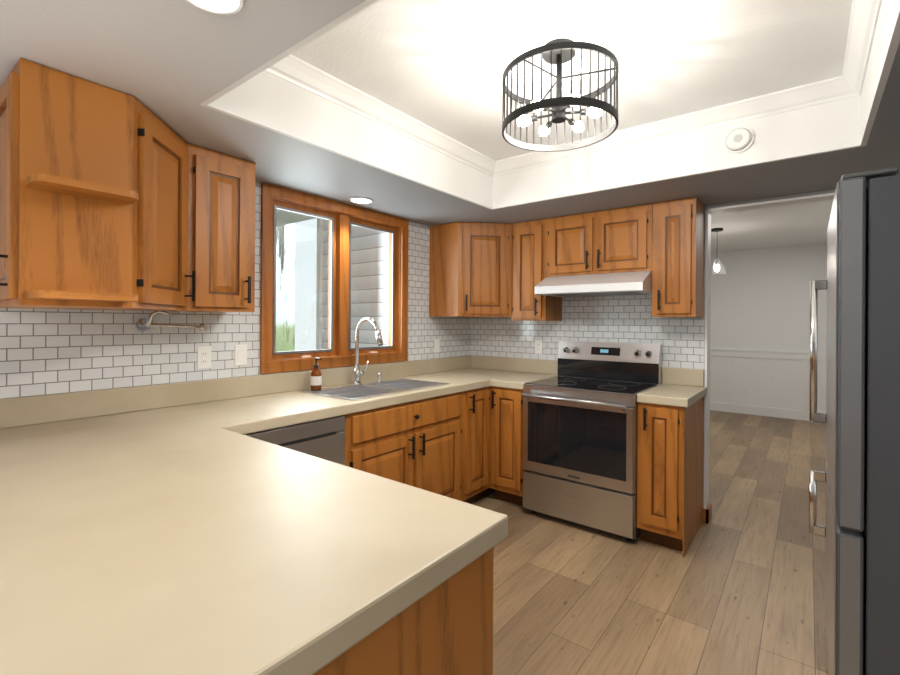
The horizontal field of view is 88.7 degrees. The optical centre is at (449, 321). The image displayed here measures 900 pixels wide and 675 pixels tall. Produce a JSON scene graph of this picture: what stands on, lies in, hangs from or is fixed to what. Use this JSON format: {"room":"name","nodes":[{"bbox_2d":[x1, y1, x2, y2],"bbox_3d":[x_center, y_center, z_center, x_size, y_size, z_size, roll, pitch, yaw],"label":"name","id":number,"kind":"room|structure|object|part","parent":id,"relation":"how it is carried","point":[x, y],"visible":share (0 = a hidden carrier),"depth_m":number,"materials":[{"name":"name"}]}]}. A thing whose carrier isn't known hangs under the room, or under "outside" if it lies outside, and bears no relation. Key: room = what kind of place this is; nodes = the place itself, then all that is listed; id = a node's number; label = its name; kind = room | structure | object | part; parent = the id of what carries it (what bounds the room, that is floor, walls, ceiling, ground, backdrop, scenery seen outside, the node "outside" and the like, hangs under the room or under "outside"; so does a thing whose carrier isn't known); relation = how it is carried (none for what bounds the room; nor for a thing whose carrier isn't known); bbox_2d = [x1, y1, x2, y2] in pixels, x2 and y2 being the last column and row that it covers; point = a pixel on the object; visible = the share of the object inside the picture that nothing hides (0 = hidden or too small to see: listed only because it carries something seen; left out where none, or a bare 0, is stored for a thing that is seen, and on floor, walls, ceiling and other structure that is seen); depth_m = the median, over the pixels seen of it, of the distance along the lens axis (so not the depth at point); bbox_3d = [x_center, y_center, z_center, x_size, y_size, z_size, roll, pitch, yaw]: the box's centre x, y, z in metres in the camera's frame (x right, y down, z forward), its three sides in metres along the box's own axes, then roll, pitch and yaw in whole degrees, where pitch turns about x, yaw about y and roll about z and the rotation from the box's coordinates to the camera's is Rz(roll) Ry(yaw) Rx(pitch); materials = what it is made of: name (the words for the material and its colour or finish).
{"room":"kitchen","nodes":[
{"label":"kitchen","id":0,"kind":"room"},
{"bbox_2d":[0,58,223,311],"bbox_3d":[-1.360,-0.424,1.805,0.602,0.747,0.619,0,0,38],"label":"upper cabinet","id":1,"kind":"object","parent":0,"relation":"attached to","point":[104,205],"depth_m":1.54,"materials":[{"name":"brown wood"}]},
{"bbox_2d":[224,154,255,311],"bbox_3d":[-1.180,-0.423,2.218,0.376,0.747,0.386,0,0,38],"label":"upper cabinet","id":2,"kind":"object","parent":0,"relation":"attached to","point":[239,174],"depth_m":2.22,"materials":[{"name":"brown wood"}]},
{"bbox_2d":[0,0,899,225],"bbox_3d":[-0.116,-0.823,1.191,3.330,0.060,5.300,0,0,38],"label":"ceiling","id":3,"kind":"structure","parent":0,"point":[173,65],"depth_m":1.63,"materials":[{"name":"grey paint"}]},
{"bbox_2d":[185,0,243,14],"bbox_3d":[-0.580,-0.793,1.109,0.152,0.010,0.152,0,0,38],"label":"recessed light","id":4,"kind":"object","parent":3,"relation":"in","point":[223,7],"visible":1,"depth_m":1.15,"materials":[{"name":"white plastic"}]},
{"bbox_2d":[350,197,372,203],"bbox_3d":[-0.580,-0.793,3.011,0.152,0.010,0.152,0,0,38],"label":"recessed light","id":5,"kind":"object","parent":3,"relation":"in","point":[361,200],"visible":1,"depth_m":3.01,"materials":[{"name":"white plastic"}]},
{"bbox_2d":[200,0,899,209],"bbox_3d":[0.464,-0.972,1.869,1.970,0.364,1.980,0,0,38],"label":"ceiling tray","id":6,"kind":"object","parent":3,"relation":"attached to","point":[440,65],"visible":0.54,"depth_m":2.01,"materials":[{"name":"white paint"}]},
{"bbox_2d":[264,54,495,175],"bbox_3d":[-0.268,-1.059,2.446,0.065,0.080,1.770,0,0,38],"label":"crown molding","id":7,"kind":"structure","parent":6,"relation":"attached to","point":[296,71],"depth_m":2.29,"materials":[{"name":"white wood"}]},
{"bbox_2d":[502,38,618,151],"bbox_3d":[0.435,-0.928,1.840,0.450,0.332,0.450,0,0,38],"label":"cage chandelier","id":8,"kind":"object","parent":6,"relation":"hanging from","point":[559,52],"visible":1,"depth_m":1.79,"materials":[{"name":"black metal"}]},
{"bbox_2d":[492,77,860,176],"bbox_3d":[1.040,-1.050,2.608,1.930,0.080,0.065,0,0,38],"label":"crown molding","id":9,"kind":"structure","parent":6,"relation":"attached to","point":[824,91],"depth_m":2.41,"materials":[{"name":"white wood"}]},
{"bbox_2d":[724,126,753,152],"bbox_3d":[1.448,-0.916,2.309,0.130,0.130,0.034,0,0,38],"label":"smoke detector","id":10,"kind":"object","parent":6,"relation":"attached to","point":[739,139],"visible":1,"depth_m":2.30,"materials":[{"name":"white plastic"}]},
{"bbox_2d":[836,0,881,95],"bbox_3d":[1.203,-1.049,1.299,0.065,0.080,1.770,0,0,38],"label":"crown molding","id":11,"kind":"structure","parent":6,"relation":"attached to","point":[864,13],"depth_m":1.73,"materials":[{"name":"white wood"}]},
{"bbox_2d":[472,410,827,674],"bbox_3d":[1.284,1.381,3.005,3.630,0.060,10.200,0,0,38],"label":"floor","id":12,"kind":"structure","parent":0,"point":[738,588],"depth_m":2.37,"materials":[{"name":"brown wood"}]},
{"bbox_2d":[244,415,344,465],"bbox_3d":[-0.949,0.901,2.294,0.578,0.847,0.597,0,0,38],"label":"dishwasher","id":13,"kind":"object","parent":12,"relation":"on","point":[323,439],"visible":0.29,"depth_m":2.21,"materials":[{"name":"silver metal"}]},
{"bbox_2d":[320,550,492,674],"bbox_3d":[-0.357,0.909,0.863,0.518,0.863,0.839,0,0,38],"label":"base cabinet","id":14,"kind":"object","parent":12,"relation":"on","point":[450,632],"depth_m":0.88,"materials":[{"name":"brown wood"}]},
{"bbox_2d":[0,366,706,674],"bbox_3d":[-0.113,0.453,2.308,1.966,0.051,3.516,0,0,38],"label":"countertop","id":15,"kind":"structure","parent":14,"relation":"on","point":[169,540],"depth_m":0.97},
{"bbox_2d":[310,357,321,389],"bbox_3d":[-0.813,0.317,2.807,0.078,0.197,0.066,0,0,38],"label":"soap bottle","id":16,"kind":"object","parent":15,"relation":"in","point":[316,380],"visible":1,"depth_m":2.79,"materials":[{"name":"orange glass"}]},
{"bbox_2d":[352,318,383,385],"bbox_3d":[-0.477,0.195,3.065,0.274,0.447,0.250,0,0,38],"label":"faucet","id":17,"kind":"object","parent":15,"relation":"on","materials":[{"name":"silver metal"}]},
{"bbox_2d":[300,378,447,401],"bbox_3d":[-0.453,0.517,2.950,0.474,0.196,0.864,0,0,38],"label":"sink","id":18,"kind":"object","parent":15,"relation":"in","point":[390,385],"depth_m":2.98,"materials":[{"name":"grey metal"}]},
{"bbox_2d":[521,341,661,540],"bbox_3d":[0.976,0.752,3.205,0.756,1.195,0.708,0,0,38],"label":"range","id":19,"kind":"object","parent":12,"relation":"on","point":[580,422],"visible":0.98,"depth_m":3.02,"materials":[{"name":"silver metal"}]},
{"bbox_2d":[809,167,899,674],"bbox_3d":[1.667,0.464,1.482,0.802,1.779,0.890,0,0,38],"label":"fridge","id":20,"kind":"object","parent":12,"relation":"on","point":[859,531],"visible":1,"depth_m":1.31,"materials":[{"name":"grey metal"}]},
{"bbox_2d":[661,185,866,507],"bbox_3d":[1.592,0.053,3.292,3.450,2.600,0.120,0,0,38],"label":"wall","id":21,"kind":"structure","parent":0,"point":[774,198],"depth_m":2.99,"materials":[{"name":"grey paint"}]},
{"bbox_2d":[0,355,471,429],"bbox_3d":[-0.885,0.365,2.894,0.021,0.115,3.490,0,0,38],"label":"backsplash","id":22,"kind":"structure","parent":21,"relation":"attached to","point":[29,410],"depth_m":2.28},
{"bbox_2d":[429,222,507,316],"bbox_3d":[0.251,-0.414,3.871,0.602,0.747,0.602,0,0,38],"label":"upper cabinet","id":23,"kind":"object","parent":21,"relation":"attached to","point":[468,261],"depth_m":3.66,"materials":[{"name":"brown wood"}]},
{"bbox_2d":[472,355,556,373],"bbox_3d":[0.545,0.374,4.009,0.906,0.115,0.022,0,0,38],"label":"backsplash","id":24,"kind":"structure","parent":21,"relation":"attached to","point":[530,366],"depth_m":3.97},
{"bbox_2d":[508,218,561,320],"bbox_3d":[0.652,-0.396,3.702,0.369,0.777,0.376,0,0,38],"label":"upper cabinet","id":25,"kind":"object","parent":21,"relation":"attached to","point":[525,239],"depth_m":3.59,"materials":[{"name":"brown wood"}]},
{"bbox_2d":[471,267,704,370],"bbox_3d":[0.960,-0.011,3.705,1.932,0.720,0.006,0,0,38],"label":"backsplash","id":26,"kind":"structure","parent":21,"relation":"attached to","point":[628,319],"depth_m":3.55,"materials":[{"name":"white tile"}]},
{"bbox_2d":[535,340,541,353],"bbox_3d":[0.744,0.213,3.864,0.070,0.115,0.007,0,0,38],"label":"electrical outlet","id":27,"kind":"object","parent":26,"relation":"attached to","point":[538,346],"visible":1,"depth_m":3.86,"materials":[{"name":"white plastic"}]},
{"bbox_2d":[544,203,651,277],"bbox_3d":[1.118,-0.561,3.378,0.760,0.442,0.316,0,0,38],"label":"upper cabinet","id":28,"kind":"object","parent":21,"relation":"attached to","point":[617,240],"depth_m":3.23,"materials":[{"name":"brown wood"}]},
{"bbox_2d":[535,271,651,296],"bbox_3d":[1.063,-0.266,3.309,0.752,0.144,0.494,0,0,38],"label":"range hood","id":29,"kind":"object","parent":28,"relation":"attached to","point":[618,284],"visible":0.94,"depth_m":3.14,"materials":[{"name":"silver metal"}]},
{"bbox_2d":[652,197,704,316],"bbox_3d":[1.520,-0.406,3.064,0.258,0.747,0.316,0,0,38],"label":"upper cabinet","id":30,"kind":"object","parent":21,"relation":"attached to","point":[678,226],"depth_m":2.94,"materials":[{"name":"brown wood"}]},
{"bbox_2d":[703,503,711,523],"bbox_3d":[1.759,1.310,3.152,0.042,0.090,0.144,0,0,38],"label":"baseboard","id":31,"kind":"structure","parent":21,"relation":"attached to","point":[707,514],"depth_m":3.10,"materials":[{"name":"brown wood"}]},
{"bbox_2d":[704,192,834,508],"bbox_3d":[2.158,0.300,2.849,1.010,2.115,0.128,0,0,38],"label":"trim","id":32,"kind":"structure","parent":21,"relation":"attached to","point":[787,201],"depth_m":3.10,"materials":[{"name":"white wood"}]},
{"bbox_2d":[710,244,826,351],"bbox_3d":[4.373,0.071,6.956,3.570,2.600,0.120,0,0,38],"label":"wall","id":33,"kind":"structure","parent":0,"point":[760,299],"depth_m":6.69,"materials":[{"name":"white paint"}]},
{"bbox_2d":[710,348,826,420],"bbox_3d":[4.321,0.894,6.896,3.322,0.955,0.030,0,0,38],"label":"wainscoting","id":34,"kind":"structure","parent":33,"relation":"attached to","point":[769,383],"depth_m":6.69,"materials":[{"name":"white wood"}]},
{"bbox_2d":[711,200,832,252],"bbox_3d":[2.966,-1.108,5.142,3.330,0.060,4.480,0,0,38],"label":"ceiling","id":35,"kind":"structure","parent":0,"point":[802,224],"depth_m":5.23,"materials":[{"name":"white paint"}]},
{"bbox_2d":[711,228,726,275],"bbox_3d":[3.100,-0.809,5.341,0.230,0.534,0.230,0,0,38],"label":"dining pendant light","id":36,"kind":"object","parent":35,"relation":"hanging from","point":[716,267],"visible":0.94,"depth_m":5.32,"materials":[{"name":"white glass"}]},
{"bbox_3d":[-0.031,0.043,4.113,0.120,2.600,10.020,0,0,38],"label":"wall","id":37,"kind":"structure","parent":0,"visible":0},
{"bbox_2d":[0,181,470,398],"bbox_3d":[-0.906,-0.230,2.819,0.087,1.134,3.700,0,0,38],"label":"backsplash","id":38,"kind":"structure","parent":37,"relation":"in","point":[49,351],"depth_m":2.19,"materials":[{"name":"white tile"}]},
{"bbox_3d":[-1.354,-0.005,2.242,0.081,0.103,0.281,0,0,38],"label":"wall mount tap rail","id":39,"kind":"part","parent":38,"relation":"part of","materials":[{"name":"silver metal"}]},
{"bbox_2d":[197,346,210,368],"bbox_3d":[-1.280,0.188,2.398,0.007,0.115,0.070,0,0,38],"label":"outlet","id":40,"kind":"object","parent":38,"relation":"attached to","point":[203,357],"visible":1,"depth_m":2.39,"materials":[{"name":"white plastic"}]},
{"bbox_2d":[235,344,246,365],"bbox_3d":[-1.160,0.185,2.553,0.007,0.115,0.070,0,0,38],"label":"outlet","id":41,"kind":"object","parent":38,"relation":"attached to","point":[240,354],"visible":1,"depth_m":2.55,"materials":[{"name":"white plastic"}]},
{"bbox_2d":[434,339,439,352],"bbox_3d":[-0.110,0.205,3.899,0.007,0.115,0.070,0,0,38],"label":"outlet","id":42,"kind":"object","parent":38,"relation":"attached to","point":[436,345],"visible":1,"depth_m":3.89,"materials":[{"name":"white plastic"}]},
{"bbox_2d":[260,182,408,373],"bbox_3d":[-0.754,-0.247,3.154,0.153,1.098,1.215,0,0,38],"label":"kitchen window","id":43,"kind":"structure","parent":37,"relation":"in","point":[343,218],"depth_m":3.10,"materials":[{"name":"brown wood"}]},
{"label":"outside","id":44,"kind":"structure","parent":0,"visible":0},
{"bbox_2d":[276,223,294,351],"bbox_3d":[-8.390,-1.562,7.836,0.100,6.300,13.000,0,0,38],"label":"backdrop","id":45,"kind":"structure","parent":44,"point":[281,302],"depth_m":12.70,"materials":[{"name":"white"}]},
{"bbox_3d":[-4.950,1.471,5.138,8.875,0.280,11.000,0,0,38],"label":"ground","id":46,"kind":"structure","parent":44,"visible":0},
{"bbox_2d":[276,209,318,226],"bbox_3d":[-2.910,0.154,3.238,3.335,2.380,3.700,0,0,38],"label":"porch","id":47,"kind":"object","parent":46,"relation":"on","point":[294,220],"depth_m":4.27,"materials":[{"name":"white"}]},
{"bbox_2d":[316,218,388,349],"bbox_3d":[-0.816,-0.152,4.035,1.015,3.020,0.110,0,0,38],"label":"siding","id":48,"kind":"object","parent":46,"relation":"on","point":[380,266],"depth_m":3.95,"materials":[{"name":"white"}]}
]}

